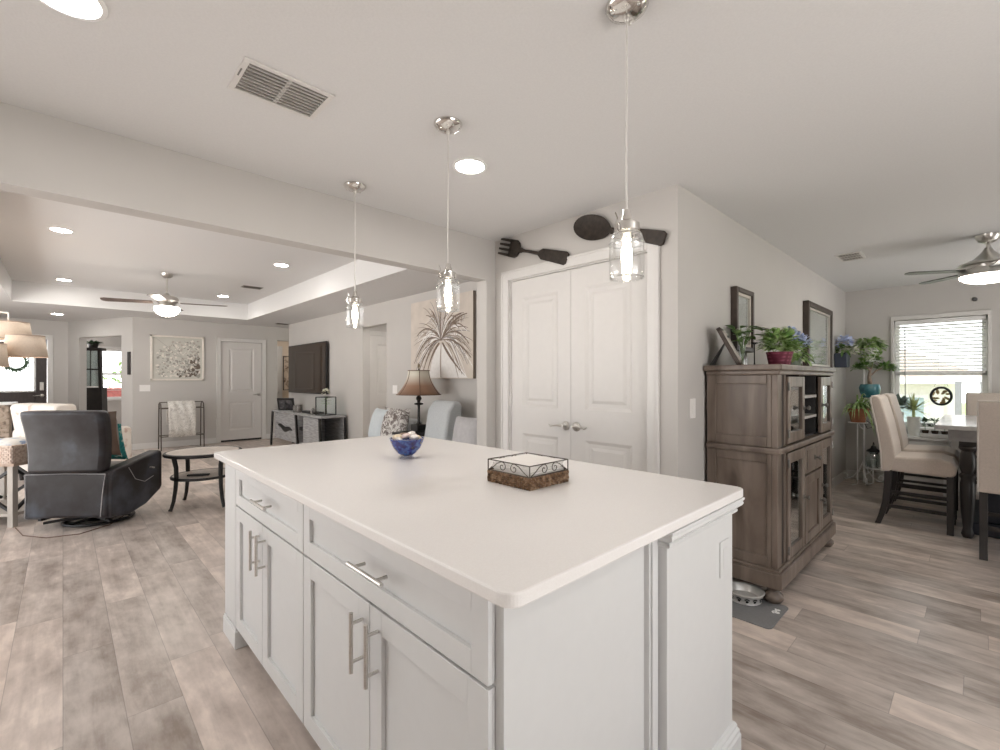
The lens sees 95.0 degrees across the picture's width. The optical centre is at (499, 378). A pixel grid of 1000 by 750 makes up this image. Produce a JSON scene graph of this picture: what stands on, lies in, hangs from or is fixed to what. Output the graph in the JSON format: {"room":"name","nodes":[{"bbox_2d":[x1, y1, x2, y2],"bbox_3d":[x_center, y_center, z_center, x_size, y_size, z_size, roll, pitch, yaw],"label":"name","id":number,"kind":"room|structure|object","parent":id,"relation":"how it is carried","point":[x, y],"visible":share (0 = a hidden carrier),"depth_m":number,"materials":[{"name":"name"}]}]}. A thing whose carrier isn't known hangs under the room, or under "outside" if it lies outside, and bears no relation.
{"room":"kitchen","nodes":[
{"label":"kitchen","id":0,"kind":"room"},
{"bbox_2d":[0,402,17,438],"bbox_3d":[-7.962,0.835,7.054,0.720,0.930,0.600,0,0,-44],"label":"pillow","id":1,"kind":"object","parent":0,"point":[5,412],"visible":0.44,"depth_m":7.05,"materials":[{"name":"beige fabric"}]},
{"bbox_2d":[0,317,67,403],"bbox_3d":[-9.720,0.080,8.085,3.100,2.440,0.120,0,0,-44],"label":"wall","id":2,"kind":"structure","parent":0,"point":[58,329],"depth_m":9.00,"materials":[{"name":"paint"}]},
{"bbox_2d":[0,334,52,432],"bbox_3d":[-9.148,0.223,8.580,1.120,2.155,0.104,0,0,-44],"label":"door","id":3,"kind":"structure","parent":2,"relation":"in","point":[42,392],"depth_m":8.84,"materials":[{"name":"black wood"}]},
{"bbox_2d":[68,317,131,429],"bbox_3d":[-7.628,0.080,8.791,1.989,2.440,0.120,0,0,21],"label":"wall","id":4,"kind":"structure","parent":0,"point":[78,331],"depth_m":8.84,"materials":[{"name":"paint"}]},
{"bbox_2d":[87,336,120,423],"bbox_3d":[-9.095,0.080,12.138,3.600,2.440,0.120,0,0,-44],"label":"wall","id":5,"kind":"structure","parent":0,"point":[106,341],"depth_m":11.42,"materials":[{"name":"paint"}]},
{"bbox_2d":[93,346,120,400],"bbox_3d":[-9.519,-0.130,11.677,1.310,1.360,0.160,0,0,-44],"label":"window","id":6,"kind":"structure","parent":5,"relation":"in","point":[95,356],"depth_m":11.35,"materials":[{"name":"white glass"}]},
{"bbox_2d":[132,317,288,443],"bbox_3d":[-5.287,0.080,9.828,4.080,2.440,0.120,0,0,-44],"label":"wall","id":7,"kind":"structure","parent":0,"point":[144,403],"depth_m":8.96,"materials":[{"name":"paint"}]},
{"bbox_2d":[150,334,203,380],"bbox_3d":[-6.212,-0.400,8.838,0.860,0.860,0.035,0,0,-44],"label":"framed print","id":8,"kind":"object","parent":7,"relation":"attached to","point":[172,358],"visible":1,"depth_m":8.83},
{"bbox_2d":[132,433,275,449],"bbox_3d":[-5.812,1.245,9.234,2.500,0.110,0.015,0,0,-44],"label":"baseboard","id":9,"kind":"structure","parent":7,"relation":"attached to","point":[207,440],"depth_m":8.81,"materials":[{"name":"wood"}]},
{"bbox_2d":[217,337,265,442],"bbox_3d":[-5.437,0.228,9.637,0.930,2.145,0.129,0,0,-44],"label":"door","id":10,"kind":"structure","parent":7,"relation":"in","point":[241,367],"depth_m":9.63,"materials":[{"name":"white wood"}]},
{"bbox_2d":[0,102,485,281],"bbox_3d":[-2.142,-0.974,1.882,5.500,0.332,0.120,0,0,-44],"label":"wall header","id":11,"kind":"structure","parent":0,"point":[43,156],"depth_m":2.37,"materials":[{"name":"paint"}]},
{"bbox_2d":[277,341,288,413],"bbox_3d":[-5.545,0.080,11.641,1.950,2.440,0.100,0,0,-44],"label":"wall","id":12,"kind":"structure","parent":0,"point":[285,344],"depth_m":11.64,"materials":[{"name":"paint"}]},
{"bbox_2d":[277,346,281,412],"bbox_3d":[-5.819,0.237,11.255,0.910,2.125,0.081,0,0,-44],"label":"door","id":13,"kind":"structure","parent":12,"relation":"in","point":[279,348],"depth_m":11.54,"materials":[{"name":"white wood"}]},
{"bbox_2d":[283,356,288,389],"bbox_3d":[-5.410,-0.150,11.680,0.230,0.870,0.030,0,0,-44],"label":"picture","id":14,"kind":"object","parent":12,"relation":"attached to","point":[285,358],"visible":0.59,"depth_m":11.64,"materials":[{"name":"brown wood"}]},
{"bbox_2d":[370,325,386,335],"bbox_3d":[-1.909,0.080,8.200,1.440,2.440,0.100,0,0,-44],"label":"wall","id":15,"kind":"structure","parent":0,"point":[379,328],"depth_m":7.97,"materials":[{"name":"paint"}]},
{"bbox_2d":[370,331,386,420],"bbox_3d":[-1.933,0.237,8.052,0.910,2.125,0.081,0,0,-44],"label":"door","id":16,"kind":"structure","parent":15,"relation":"in","point":[378,343],"depth_m":7.92,"materials":[{"name":"white wood"}]},
{"bbox_2d":[289,281,476,438],"bbox_3d":[-1.904,0.080,7.064,0.120,2.440,7.250,0,0,-44],"label":"wall","id":17,"kind":"structure","parent":0,"point":[348,348],"depth_m":7.29,"materials":[{"name":"paint"}]},
{"bbox_2d":[289,341,327,393],"bbox_3d":[-3.703,-0.200,8.810,0.073,0.950,1.860,0,0,-44],"label":"television","id":18,"kind":"object","parent":17,"relation":"attached to","point":[308,363],"visible":0.96,"depth_m":8.64,"materials":[{"name":"black plastic"}]},
{"bbox_2d":[411,290,475,378],"bbox_3d":[-0.740,-0.510,5.722,0.042,1.010,1.290,0,0,-44],"label":"painting","id":19,"kind":"object","parent":17,"relation":"attached to","point":[443,344],"visible":0.96,"depth_m":5.62,"materials":[{"name":"fabric"}]},
{"bbox_2d":[477,239,494,447],"bbox_3d":[-0.116,0.080,3.815,0.100,2.440,0.120,0,0,-44],"label":"wall","id":20,"kind":"structure","parent":0,"point":[486,288],"depth_m":3.77,"materials":[{"name":"paint"}]},
{"bbox_2d":[0,0,999,327],"bbox_3d":[-2.927,-1.340,6.399,10.600,0.400,17.700,0,0,-44],"label":"ceiling","id":21,"kind":"structure","parent":0,"point":[823,129],"depth_m":2.02,"materials":[{"name":"paint"}]},
{"bbox_2d":[39,0,107,21],"bbox_3d":[-1.290,-1.137,1.361,0.192,0.008,0.192,0,0,-44],"label":"recessed light","id":22,"kind":"object","parent":21,"relation":"in","point":[85,10],"visible":1,"depth_m":1.41,"materials":[{"name":"white glass"}]},
{"bbox_2d":[100,272,226,317],"bbox_3d":[-4.557,-1.135,6.267,1.067,0.615,1.067,0,0,21],"label":"ceiling fan","id":23,"kind":"object","parent":21,"relation":"hanging from","point":[166,307],"visible":1,"depth_m":6.17,"materials":[{"name":"silver metal"}]},
{"bbox_2d":[227,56,334,120],"bbox_3d":[-0.863,-1.133,1.814,0.329,0.014,0.239,0,0,-44],"label":"ceiling vent","id":24,"kind":"object","parent":21,"relation":"in","point":[254,79],"visible":1,"depth_m":1.80,"materials":[{"name":"metal"}]},
{"bbox_2d":[344,181,365,328],"bbox_3d":[-0.855,-0.720,2.701,0.128,0.840,0.128,0,0,-44],"label":"pendant light","id":25,"kind":"object","parent":21,"relation":"hanging from","point":[352,186],"visible":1,"depth_m":2.69,"materials":[{"name":"silver metal"}]},
{"bbox_2d":[345,302,364,328],"bbox_3d":[-0.855,-0.375,2.701,0.109,0.150,0.109,0,0,-44],"label":"glass jar","id":26,"kind":"object","parent":25,"relation":"on","point":[354,304],"depth_m":2.69,"materials":[{"name":"glass"}]},
{"bbox_2d":[434,116,461,312],"bbox_3d":[-0.232,-0.720,2.048,0.128,0.840,0.128,0,0,-44],"label":"pendant light","id":27,"kind":"object","parent":21,"relation":"hanging from","point":[448,125],"visible":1,"depth_m":2.04,"materials":[{"name":"silver metal"}]},
{"bbox_2d":[436,279,459,312],"bbox_3d":[-0.232,-0.375,2.048,0.109,0.150,0.109,0,0,-44],"label":"glass jar","id":28,"kind":"object","parent":27,"relation":"on","point":[448,294],"depth_m":2.04,"materials":[{"name":"glass"}]},
{"bbox_2d":[452,158,486,174],"bbox_3d":[-0.161,-1.137,2.452,0.186,0.008,0.186,0,0,-44],"label":"recessed light","id":29,"kind":"object","parent":21,"relation":"in","point":[470,166],"visible":1,"depth_m":2.45,"materials":[{"name":"white glass"}]},
{"bbox_2d":[605,0,648,282],"bbox_3d":[0.387,-0.720,1.399,0.128,0.840,0.128,0,0,-44],"label":"pendant light","id":30,"kind":"object","parent":21,"relation":"hanging from","point":[619,12],"visible":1,"depth_m":1.39,"materials":[{"name":"silver metal"}]},
{"bbox_2d":[608,231,644,282],"bbox_3d":[0.387,-0.375,1.399,0.109,0.150,0.109,0,0,-44],"label":"glass jar","id":31,"kind":"object","parent":30,"relation":"on","point":[626,254],"depth_m":1.39,"materials":[{"name":"glass"}]},
{"bbox_2d":[834,251,866,261],"bbox_3d":[3.261,-1.133,4.260,0.314,0.014,0.194,0,0,-44],"label":"ceiling vent","id":32,"kind":"object","parent":21,"relation":"in","point":[854,255],"visible":1,"depth_m":4.25,"materials":[{"name":"metal"}]},
{"bbox_2d":[904,232,999,283],"bbox_3d":[3.855,-0.951,3.666,1.046,0.378,1.018,0,0,0],"label":"ceiling fan","id":33,"kind":"object","parent":21,"relation":"hanging from","point":[985,268],"visible":1,"depth_m":3.60,"materials":[{"name":"silver metal"}]},
{"bbox_2d":[0,438,999,749],"bbox_3d":[-2.981,1.330,6.347,10.450,0.060,17.700,0,0,-44],"label":"floor","id":34,"kind":"structure","parent":0,"point":[112,636],"depth_m":2.26,"materials":[{"name":"grey wood"}]},
{"bbox_2d":[0,461,27,527],"bbox_3d":[-4.581,1.018,4.267,0.660,0.565,0.560,0,0,-2],"label":"table","id":35,"kind":"object","parent":34,"relation":"on","point":[11,506],"visible":0.44,"depth_m":4.03,"materials":[{"name":"beige wood"}]},
{"bbox_2d":[0,499,24,516],"bbox_3d":[-4.581,1.198,4.267,0.580,0.025,0.500,0,0,-2],"label":"shelf","id":36,"kind":"object","parent":35,"relation":"attached to","point":[3,513],"depth_m":4.09,"materials":[{"name":"white wood"}]},
{"bbox_2d":[0,444,27,463],"bbox_3d":[-4.405,0.654,4.131,0.398,0.160,0.398,0,0,-2],"label":"woven basket","id":37,"kind":"object","parent":35,"relation":"on","point":[13,454],"visible":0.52,"depth_m":3.96,"materials":[{"name":"wicker"}]},
{"bbox_2d":[0,437,25,445],"bbox_3d":[-4.405,0.600,4.131,0.360,0.140,0.360,0,0,-2],"label":"folded cloth","id":38,"kind":"object","parent":37,"relation":"in","point":[10,441],"visible":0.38,"depth_m":4.05,"materials":[{"name":"fabric"}]},
{"bbox_2d":[0,311,48,366],"bbox_3d":[-4.728,0.313,4.322,0.992,1.974,0.675,0,0,26],"label":"floor lamp","id":39,"kind":"object","parent":34,"relation":"on","point":[17,337],"visible":1,"depth_m":4.25,"materials":[{"name":"beige fabric"}]},
{"bbox_2d":[10,403,131,479],"bbox_3d":[-5.681,0.805,6.067,1.180,0.990,0.837,0,0,16],"label":"floral armchair","id":40,"kind":"object","parent":34,"relation":"on","point":[16,409],"visible":0.18,"depth_m":5.78,"materials":[{"name":"beige fabric"}]},
{"bbox_2d":[108,411,120,454],"bbox_3d":[-3.688,0.480,4.030,0.640,0.396,0.249,0,0,-4],"label":"cushion","id":41,"kind":"object","parent":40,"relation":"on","point":[113,435],"depth_m":4.02,"materials":[{"name":"brown fabric"}]},
{"bbox_2d":[111,424,127,458],"bbox_3d":[-3.764,0.600,4.343,0.360,0.361,0.184,0,0,-12],"label":"throw pillow","id":42,"kind":"object","parent":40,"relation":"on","point":[123,455],"visible":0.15,"depth_m":4.37,"materials":[{"name":"fabric"}]},
{"bbox_2d":[20,410,161,527],"bbox_3d":[-3.706,0.785,4.193,0.736,1.030,0.772,0,0,-4],"label":"recliner","id":43,"kind":"object","parent":34,"relation":"on","point":[71,475],"visible":1,"depth_m":3.90,"materials":[{"name":"grey leather"}]},
{"bbox_2d":[87,348,107,411],"bbox_3d":[-8.523,0.326,9.592,0.500,1.952,0.340,0,0,-16],"label":"hutch","id":44,"kind":"object","parent":34,"relation":"on","point":[96,396],"visible":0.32,"depth_m":9.52,"materials":[{"name":"black wood"}]},
{"bbox_2d":[158,401,204,450],"bbox_3d":[-5.967,0.860,8.585,0.680,0.880,0.340,0,0,-44],"label":"rack","id":45,"kind":"object","parent":34,"relation":"on","point":[160,408],"visible":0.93,"depth_m":8.46,"materials":[{"name":"brown metal"}]},
{"bbox_2d":[166,400,195,436],"bbox_3d":[-5.965,0.735,8.568,0.424,0.659,0.322,0,0,-44],"label":"throw blanket","id":46,"kind":"object","parent":45,"relation":"on","point":[180,415],"visible":1,"depth_m":8.48,"materials":[{"name":"fabric"}]},
{"bbox_2d":[162,446,241,511],"bbox_3d":[-3.096,1.028,4.787,0.698,0.563,0.698,0,0,0],"label":"round table","id":47,"kind":"object","parent":34,"relation":"on","point":[218,473],"visible":0.79,"depth_m":4.65,"materials":[{"name":"wood"}]},
{"bbox_2d":[172,469,224,478],"bbox_3d":[-3.096,0.993,4.787,0.540,0.010,0.540,0,0,0],"label":"shelf","id":48,"kind":"object","parent":47,"relation":"attached to","point":[214,474],"depth_m":4.69,"materials":[{"name":"wood"}]},
{"bbox_2d":[270,409,345,444],"bbox_3d":[-3.537,0.953,8.312,0.440,0.705,2.470,0,0,-44],"label":"media console","id":49,"kind":"object","parent":34,"relation":"on","point":[298,428],"visible":0.91,"depth_m":8.01,"materials":[{"name":"grey wood"}]},
{"bbox_2d":[277,398,294,409],"bbox_3d":[-4.109,0.484,8.768,0.320,0.238,0.132,0,0,1],"label":"photo frame","id":50,"kind":"object","parent":49,"relation":"on","point":[283,403],"visible":0.84,"depth_m":8.78,"materials":[{"name":"black metal"}]},
{"bbox_2d":[392,431,424,435],"bbox_3d":[-0.981,0.970,5.519,0.480,0.660,0.420,0,0,-44],"label":"end table","id":51,"kind":"object","parent":34,"relation":"on","point":[393,433],"visible":0.12,"depth_m":5.48,"materials":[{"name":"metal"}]},
{"bbox_2d":[396,363,440,431],"bbox_3d":[-0.969,0.225,5.462,0.536,0.830,0.534,0,0,-44],"label":"table lamp","id":52,"kind":"object","parent":51,"relation":"on","point":[418,383],"visible":0.96,"depth_m":5.34,"materials":[{"name":"fabric"}]},
{"bbox_2d":[407,418,422,430],"bbox_3d":[-1.582,0.910,6.030,0.757,0.780,1.050,0,0,-44],"label":"armchair","id":53,"kind":"object","parent":34,"relation":"on","point":[411,420],"visible":0.03,"depth_m":5.89,"materials":[{"name":"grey fabric"}]},
{"bbox_2d":[368,408,387,436],"bbox_3d":[-1.599,0.600,6.021,0.196,0.427,0.460,0,0,-34],"label":"throw pillow","id":54,"kind":"object","parent":53,"relation":"on","point":[377,417],"visible":0.62,"depth_m":5.91,"materials":[{"name":"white fabric"}]},
{"bbox_2d":[380,407,409,435],"bbox_3d":[-1.336,0.590,5.789,0.480,0.446,0.199,0,0,36],"label":"throw pillow","id":55,"kind":"object","parent":53,"relation":"on","point":[394,420],"visible":0.77,"depth_m":5.70,"materials":[{"name":"fabric"}]},
{"bbox_2d":[424,400,461,440],"bbox_3d":[-0.463,0.775,4.831,0.720,1.050,1.230,0,0,-44],"label":"armchair","id":56,"kind":"object","parent":34,"relation":"on","point":[441,417],"visible":0.11,"depth_m":5.11,"materials":[{"name":"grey fabric"}]},
{"bbox_2d":[452,415,476,444],"bbox_3d":[-0.330,0.610,4.662,0.420,0.453,0.183,0,0,41],"label":"throw pillow","id":57,"kind":"object","parent":56,"relation":"on","point":[465,429],"visible":0.48,"depth_m":4.61,"materials":[{"name":"fabric"}]},
{"bbox_2d":[223,464,744,749],"bbox_3d":[-0.296,0.858,1.971,1.166,0.885,2.121,0,0,-44],"label":"kitchen island","id":58,"kind":"object","parent":34,"relation":"on","point":[370,647],"visible":0.82,"depth_m":1.26,"materials":[{"name":"white paint"}]},
{"bbox_2d":[214,435,742,608],"bbox_3d":[-0.323,0.400,2.022,1.180,0.030,2.228,0,0,-44],"label":"island countertop","id":59,"kind":"structure","parent":58,"relation":"on","point":[438,509],"depth_m":1.38,"materials":[{"name":"white stone"}]},
{"bbox_2d":[389,436,423,458],"bbox_3d":[-0.454,0.335,2.232,0.169,0.100,0.169,0,0,-44],"label":"glass bowl","id":60,"kind":"object","parent":59,"relation":"on","point":[405,447],"visible":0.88,"depth_m":2.18,"materials":[{"name":"glass"}]},
{"bbox_2d":[487,452,568,490],"bbox_3d":[0.105,0.343,1.726,0.231,0.085,0.231,0,0,-44],"label":"basket","id":61,"kind":"object","parent":59,"relation":"on","point":[529,483],"visible":0.66,"depth_m":1.65,"materials":[{"name":"wicker"}]},
{"bbox_2d":[492,454,563,478],"bbox_3d":[0.105,0.342,1.726,0.194,0.077,0.194,0,0,-44],"label":"napkin stack","id":62,"kind":"object","parent":61,"relation":"in","point":[526,459],"visible":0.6,"depth_m":1.68,"materials":[{"name":"white paper"}]},
{"bbox_2d":[719,538,728,578],"bbox_3d":[0.759,0.605,1.551,0.074,0.120,0.005,0,0,-44],"label":"outlet plate","id":63,"kind":"object","parent":58,"relation":"attached to","point":[723,542],"depth_m":1.54,"materials":[{"name":"white paint"}]},
{"bbox_2d":[732,599,787,628],"bbox_3d":[1.369,1.296,2.643,0.340,0.008,0.445,0,0,-44],"label":"mat","id":64,"kind":"object","parent":34,"relation":"on","point":[766,615],"visible":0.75,"depth_m":2.53,"materials":[{"name":"grey rubber"}]},
{"bbox_2d":[732,581,764,605],"bbox_3d":[1.439,1.264,2.693,0.208,0.060,0.208,0,0,-44],"label":"pet bowl","id":65,"kind":"object","parent":64,"relation":"on","point":[743,593],"visible":0.77,"depth_m":2.70,"materials":[{"name":"metal"}]},
{"bbox_2d":[703,364,835,603],"bbox_3d":[1.965,0.608,3.225,1.425,1.385,0.471,0,0,-44],"label":"display cabinet","id":66,"kind":"object","parent":34,"relation":"on","point":[769,426],"visible":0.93,"depth_m":2.78,"materials":[{"name":"brown wood"}]},
{"bbox_2d":[710,327,742,364],"bbox_3d":[1.437,-0.200,2.916,0.189,0.245,0.190,0,0,32],"label":"photo frame","id":67,"kind":"object","parent":66,"relation":"on","point":[725,338],"visible":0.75,"depth_m":2.84,"materials":[{"name":"brown wood"}]},
{"bbox_2d":[725,325,766,360],"bbox_3d":[1.668,-0.227,3.130,0.294,0.278,0.272,0,0,-44],"label":"plant","id":68,"kind":"object","parent":66,"relation":"on","point":[737,332],"visible":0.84,"depth_m":3.12,"materials":[{"name":"green plant"}]},
{"bbox_2d":[756,326,805,364],"bbox_3d":[1.816,-0.213,2.976,0.280,0.256,0.278,0,0,6],"label":"potted plant","id":69,"kind":"object","parent":66,"relation":"on","point":[783,356],"visible":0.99,"depth_m":2.93,"materials":[{"name":"green plant"}]},
{"bbox_2d":[775,326,814,365],"bbox_3d":[2.101,-0.221,3.291,0.255,0.331,0.278,0,0,-44],"label":"hydrangea","id":70,"kind":"object","parent":66,"relation":"on","point":[797,356],"visible":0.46,"depth_m":3.23,"materials":[{"name":"green plant"}]},
{"bbox_2d":[843,361,883,484],"bbox_3d":[4.471,0.532,5.613,0.420,1.524,0.375,0,0,31],"label":"plant stand","id":71,"kind":"object","parent":34,"relation":"on","point":[865,480],"visible":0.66,"depth_m":5.66,"materials":[{"name":"white metal"}]},
{"bbox_2d":[853,337,889,360],"bbox_3d":[4.562,-0.371,5.654,0.363,0.290,0.383,0,0,-44],"label":"potted plant","id":72,"kind":"object","parent":71,"relation":"on","point":[867,352],"visible":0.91,"depth_m":5.59,"materials":[{"name":"green plant"}]},
{"bbox_2d":[863,466,880,484],"bbox_3d":[4.573,1.190,5.608,0.200,0.208,0.200,0,0,-44],"label":"shelf","id":73,"kind":"object","parent":71,"relation":"attached to","point":[864,473],"depth_m":5.62,"materials":[{"name":"white wood"}]},
{"bbox_2d":[865,442,879,467],"bbox_3d":[4.573,0.927,5.608,0.156,0.314,0.156,0,0,-44],"label":"glass lantern","id":74,"kind":"object","parent":71,"relation":"on","point":[873,462],"visible":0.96,"depth_m":5.59,"materials":[{"name":"black metal"}]},
{"bbox_2d":[850,354,899,397],"bbox_3d":[4.611,-0.052,5.630,0.568,0.562,0.231,0,0,0],"label":"bonsai","id":75,"kind":"object","parent":71,"relation":"on","point":[869,389],"visible":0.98,"depth_m":5.60,"materials":[{"name":"plant"}]},
{"bbox_2d":[841,393,911,434],"bbox_3d":[4.421,0.415,5.408,0.771,0.489,0.690,0,0,-44],"label":"spider plant","id":76,"kind":"object","parent":71,"relation":"on","point":[859,411],"visible":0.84,"depth_m":5.49,"materials":[{"name":"green plant"}]},
{"bbox_2d":[870,395,958,535],"bbox_3d":[3.728,0.726,4.125,0.480,1.148,0.562,0,0,-44],"label":"dining chair","id":77,"kind":"object","parent":34,"relation":"on","point":[893,460],"visible":1,"depth_m":4.07,"materials":[{"name":"beige fabric"}]},
{"bbox_2d":[881,393,959,519],"bbox_3d":[4.202,0.726,4.578,0.480,1.148,0.562,0,0,-44],"label":"dining chair","id":78,"kind":"object","parent":34,"relation":"on","point":[905,446],"visible":0.32,"depth_m":4.54,"materials":[{"name":"beige fabric"}]},
{"bbox_2d":[907,434,950,495],"bbox_3d":[4.878,0.983,5.360,0.340,0.635,0.580,0,0,-44],"label":"table","id":79,"kind":"object","parent":34,"relation":"on","point":[913,440],"visible":0.2,"depth_m":5.17,"materials":[{"name":"wood"}]},
{"bbox_2d":[896,394,911,418],"bbox_3d":[4.743,0.418,5.475,0.305,0.495,0.273,0,0,27],"label":"succulent","id":80,"kind":"object","parent":79,"relation":"on","point":[904,399],"visible":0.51,"depth_m":5.40,"materials":[{"name":"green plant"}]},
{"bbox_2d":[902,393,929,435],"bbox_3d":[4.893,0.410,5.406,0.440,0.510,0.395,0,0,-44],"label":"yucca","id":81,"kind":"object","parent":79,"relation":"on","point":[913,422],"visible":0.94,"depth_m":5.37,"materials":[{"name":"white ceramic"}]},
{"bbox_2d":[906,416,920,435],"bbox_3d":[4.879,0.555,5.403,0.132,0.220,0.132,0,0,-44],"label":"pot","id":82,"kind":"object","parent":81,"relation":"on","point":[913,422],"depth_m":5.36,"materials":[{"name":"white ceramic"}]},
{"bbox_2d":[920,433,947,438],"bbox_3d":[4.902,0.642,5.162,0.090,0.045,0.250,0,0,-44],"label":"tray","id":83,"kind":"object","parent":79,"relation":"on","point":[924,435],"visible":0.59,"depth_m":5.14,"materials":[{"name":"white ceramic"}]},
{"bbox_2d":[935,415,999,538],"bbox_3d":[4.563,0.840,3.982,1.600,0.920,1.062,0,0,-44],"label":"dining table","id":84,"kind":"object","parent":34,"relation":"on","point":[961,428],"visible":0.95,"depth_m":3.74,"materials":[{"name":"brown wood"}]},
{"bbox_2d":[966,393,999,483],"bbox_3d":[5.162,0.726,4.746,0.562,1.148,0.480,0,0,-44],"label":"dining chair","id":85,"kind":"object","parent":34,"relation":"on","point":[972,399],"visible":0.18,"depth_m":4.99,"materials":[{"name":"beige fabric"}]},
{"bbox_2d":[977,400,999,560],"bbox_3d":[3.786,0.726,3.302,0.562,1.148,0.480,0,0,-44],"label":"dining chair","id":86,"kind":"object","parent":34,"relation":"on","point":[988,411],"visible":1,"depth_m":3.29,"materials":[{"name":"beige fabric"}]},
{"bbox_2d":[495,184,684,477],"bbox_3d":[0.495,0.080,3.320,0.100,2.440,1.680,0,0,-44],"label":"wall","id":87,"kind":"structure","parent":0,"point":[663,209],"depth_m":2.74,"materials":[{"name":"paint"}]},
{"bbox_2d":[498,238,568,264],"bbox_3d":[0.236,-0.978,3.494,0.022,0.335,0.719,0,0,-44],"label":"decor","id":88,"kind":"object","parent":87,"relation":"attached to","point":[555,256],"visible":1,"depth_m":3.42,"materials":[{"name":"brown wood"}]},
{"bbox_2d":[501,241,659,473],"bbox_3d":[0.510,0.217,3.265,0.134,2.165,1.360,0,0,-44],"label":"door","id":89,"kind":"structure","parent":87,"relation":"in","point":[580,348],"depth_m":3.17,"materials":[{"name":"white wood"}]},
{"bbox_2d":[573,214,666,245],"bbox_3d":[0.752,-0.957,2.954,0.022,0.322,0.680,0,0,-44],"label":"decor","id":90,"kind":"object","parent":87,"relation":"attached to","point":[592,227],"visible":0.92,"depth_m":3.05,"materials":[{"name":"brown wood"}]},
{"bbox_2d":[573,214,610,240],"bbox_3d":[0.621,-1.022,3.094,0.018,0.192,0.297,0,0,-44],"label":"spoon bowl","id":91,"kind":"object","parent":90,"relation":"on","point":[592,227],"depth_m":3.09,"materials":[{"name":"brown wood"}]},
{"bbox_2d":[685,189,845,481],"bbox_3d":[2.795,0.080,4.422,4.750,2.440,0.100,0,0,-44],"label":"wall","id":92,"kind":"structure","parent":0,"point":[721,254],"depth_m":3.21,"materials":[{"name":"paint"}]},
{"bbox_2d":[731,286,753,352],"bbox_3d":[1.778,-0.427,3.352,0.360,0.455,0.045,0,0,-44],"label":"framed picture","id":93,"kind":"object","parent":92,"relation":"attached to","point":[742,300],"visible":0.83,"depth_m":3.35,"materials":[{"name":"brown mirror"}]},
{"bbox_2d":[739,296,747,344],"bbox_3d":[1.768,-0.427,3.362,0.250,0.345,0.016,0,0,-44],"label":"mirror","id":94,"kind":"object","parent":93,"relation":"attached to","point":[743,300],"depth_m":3.38,"materials":[{"name":"mirror"}]},
{"bbox_2d":[803,300,832,367],"bbox_3d":[3.420,-0.430,4.912,1.070,0.700,0.055,0,0,-44],"label":"framed picture","id":95,"kind":"object","parent":92,"relation":"attached to","point":[817,319],"visible":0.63,"depth_m":4.93,"materials":[{"name":"brown wood"}]},
{"bbox_2d":[810,310,827,364],"bbox_3d":[3.407,-0.430,4.925,0.920,0.550,0.019,0,0,-44],"label":"artwork","id":96,"kind":"object","parent":95,"relation":"attached to","point":[818,319],"depth_m":4.94},
{"bbox_2d":[832,470,846,488],"bbox_3d":[2.798,1.245,4.346,4.850,0.110,0.015,0,0,-44],"label":"baseboard","id":97,"kind":"structure","parent":92,"relation":"attached to","point":[836,480],"depth_m":5.65,"materials":[{"name":"wood"}]},
{"bbox_2d":[834,334,859,367],"bbox_3d":[4.192,-0.341,5.543,0.320,0.403,0.317,0,0,7],"label":"wall planter","id":98,"kind":"object","parent":92,"relation":"attached to","point":[841,360],"visible":0.98,"depth_m":5.48,"materials":[{"name":"blue ceramic"}]},
{"bbox_2d":[859,384,880,397],"bbox_3d":[4.553,0.146,5.637,0.216,0.165,0.216,0,0,-44],"label":"pot","id":99,"kind":"object","parent":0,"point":[868,390],"depth_m":5.57,"materials":[{"name":"teal ceramic"}]},
{"bbox_2d":[846,280,999,484],"bbox_3d":[5.748,0.080,4.877,0.150,2.440,3.520,0,0,-44],"label":"wall","id":100,"kind":"structure","parent":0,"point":[869,313],"depth_m":5.71,"materials":[{"name":"paint"}]},
{"bbox_2d":[847,470,978,494],"bbox_3d":[5.728,1.245,4.778,0.015,0.110,3.405,0,0,-44],"label":"baseboard","id":101,"kind":"structure","parent":100,"relation":"attached to","point":[850,473],"depth_m":5.59,"materials":[{"name":"wood"}]},
{"bbox_2d":[895,315,985,395],"bbox_3d":[5.187,-0.207,5.416,0.067,1.015,0.775,0,0,-44],"label":"window blind","id":102,"kind":"object","parent":100,"relation":"attached to","point":[981,317],"visible":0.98,"depth_m":5.40,"materials":[{"name":"white plastic"}]},
{"bbox_2d":[891,309,991,430],"bbox_3d":[5.182,-0.070,5.412,0.190,1.400,0.895,0,0,-44],"label":"window","id":103,"kind":"structure","parent":100,"relation":"attached to","point":[986,377],"depth_m":5.29,"materials":[{"name":"white wood"}]},
{"bbox_2d":[930,374,952,405],"bbox_3d":[5.152,0.126,5.349,0.026,0.374,0.198,0,0,-44],"label":"catcher","id":104,"kind":"object","parent":103,"relation":"hanging from","point":[943,402],"visible":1,"depth_m":5.34,"materials":[{"name":"black metal"}]},
{"label":"outside","id":105,"kind":"structure","parent":0,"visible":0},
{"bbox_2d":[103,361,120,387],"bbox_3d":[-11.507,0.777,14.214,1.852,2.845,1.807,0,0,-44],"label":"shrub","id":106,"kind":"object","parent":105,"point":[119,363],"visible":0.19,"depth_m":13.87,"materials":[{"name":"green plant"}]},
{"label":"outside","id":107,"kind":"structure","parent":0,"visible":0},
{"bbox_2d":[962,403,965,414],"bbox_3d":[24.489,2.250,23.369,52.300,0.100,60.000,0,0,-44],"label":"ground","id":108,"kind":"structure","parent":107,"point":[963,404],"depth_m":33.59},
{"bbox_2d":[900,349,981,422],"bbox_3d":[8.720,0.075,16.892,9.060,4.250,12.800,0,0,-44],"label":"house","id":109,"kind":"structure","parent":108,"relation":"on","point":[921,386],"depth_m":10.23,"materials":[{"name":"paint"}]},
{"bbox_2d":[955,381,981,414],"bbox_3d":[9.612,1.125,8.758,0.100,2.150,1.300,0,0,-44],"label":"fence","id":110,"kind":"object","parent":108,"relation":"on","point":[958,384],"visible":0.13,"depth_m":9.15,"materials":[{"name":"white"}]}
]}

